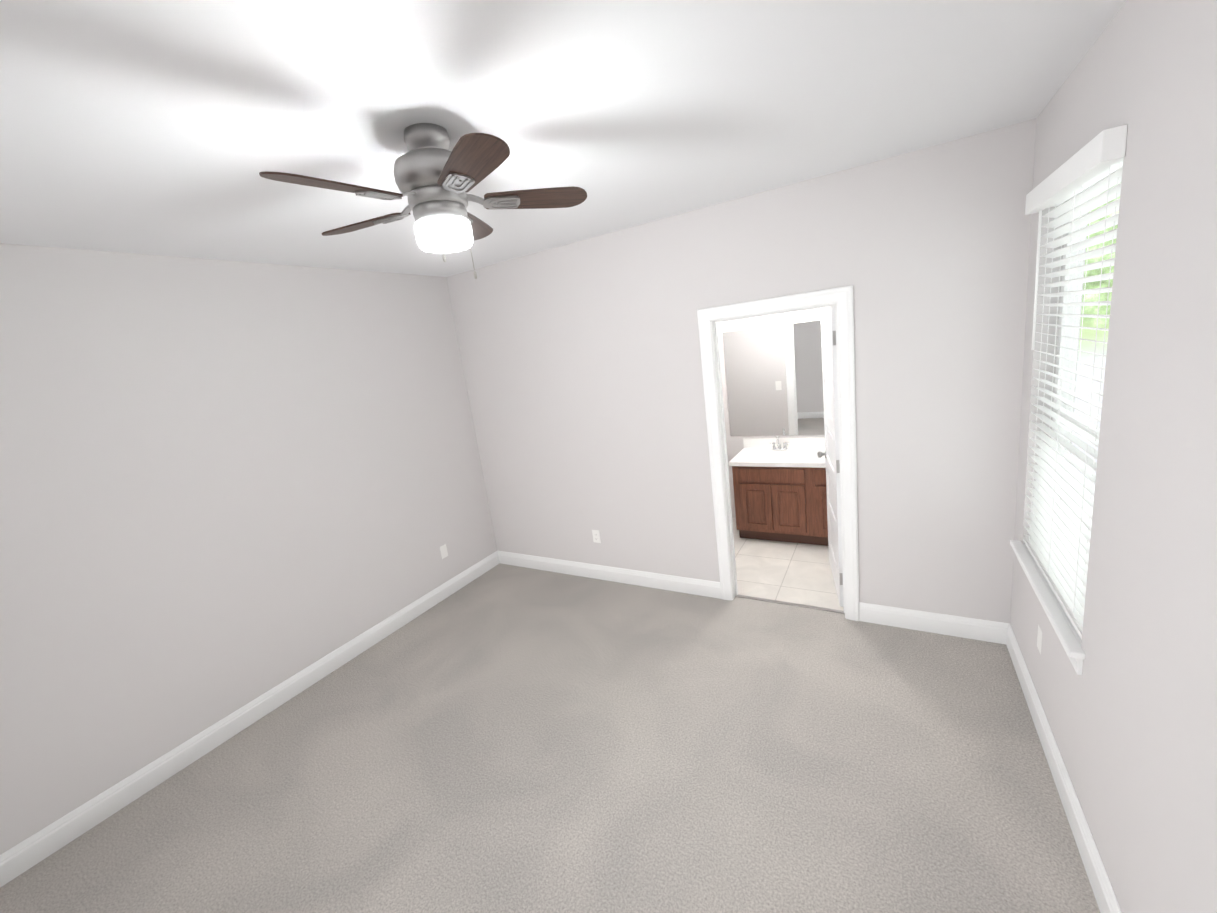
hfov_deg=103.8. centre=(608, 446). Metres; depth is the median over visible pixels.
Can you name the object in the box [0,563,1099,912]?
floor carpet
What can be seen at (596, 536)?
outlet
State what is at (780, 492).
bathroom vanity
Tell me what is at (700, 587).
baseboard
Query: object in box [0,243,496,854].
wall
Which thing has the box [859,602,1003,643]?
baseboard
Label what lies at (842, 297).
door frame
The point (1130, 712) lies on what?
wall
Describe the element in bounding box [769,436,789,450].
faucet
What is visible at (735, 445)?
wall
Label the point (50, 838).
baseboard
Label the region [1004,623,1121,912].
baseboard
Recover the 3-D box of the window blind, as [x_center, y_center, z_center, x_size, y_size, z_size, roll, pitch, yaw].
[1.819,-0.222,1.921,0.108,1.672,0.933,0,14,31]
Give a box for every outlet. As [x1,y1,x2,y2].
[440,544,447,558]
[592,530,600,542]
[1037,625,1041,653]
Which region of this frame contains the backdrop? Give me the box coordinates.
[1071,182,1120,484]
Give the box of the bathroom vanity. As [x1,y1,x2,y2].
[729,436,827,545]
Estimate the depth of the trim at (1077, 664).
1.72 m
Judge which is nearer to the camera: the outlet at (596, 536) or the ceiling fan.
the ceiling fan
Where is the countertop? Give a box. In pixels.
[729,436,827,468]
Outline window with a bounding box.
[1051,166,1122,481]
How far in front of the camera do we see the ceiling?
1.51 m
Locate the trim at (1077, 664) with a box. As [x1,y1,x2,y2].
[1017,558,1082,674]
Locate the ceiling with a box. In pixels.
[0,0,1126,276]
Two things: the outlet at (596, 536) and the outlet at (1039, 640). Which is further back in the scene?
the outlet at (596, 536)
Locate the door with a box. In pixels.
[817,306,842,606]
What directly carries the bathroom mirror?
attached to the wall at (735, 445)
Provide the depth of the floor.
3.89 m
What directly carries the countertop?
on the bathroom vanity
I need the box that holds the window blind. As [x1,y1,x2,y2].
[1023,124,1127,639]
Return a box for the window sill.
[1010,540,1084,659]
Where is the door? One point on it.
(829, 365)
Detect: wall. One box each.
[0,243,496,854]
[447,119,1035,622]
[717,307,826,517]
[1010,0,1216,912]
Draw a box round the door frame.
[697,285,859,620]
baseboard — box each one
[0,552,499,887]
[496,550,720,598]
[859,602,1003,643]
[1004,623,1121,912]
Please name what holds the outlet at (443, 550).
attached to the wall at (228, 487)
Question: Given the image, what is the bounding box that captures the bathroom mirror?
[723,320,824,435]
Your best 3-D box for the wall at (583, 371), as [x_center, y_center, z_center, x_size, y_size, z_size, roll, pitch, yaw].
[0.474,-0.195,3.541,3.960,2.740,0.120,0,14,31]
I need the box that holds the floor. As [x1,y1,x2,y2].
[732,518,843,610]
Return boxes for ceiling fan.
[259,123,586,278]
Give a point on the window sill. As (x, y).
(1067, 633)
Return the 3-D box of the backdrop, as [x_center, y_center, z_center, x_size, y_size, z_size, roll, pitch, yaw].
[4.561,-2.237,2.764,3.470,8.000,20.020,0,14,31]

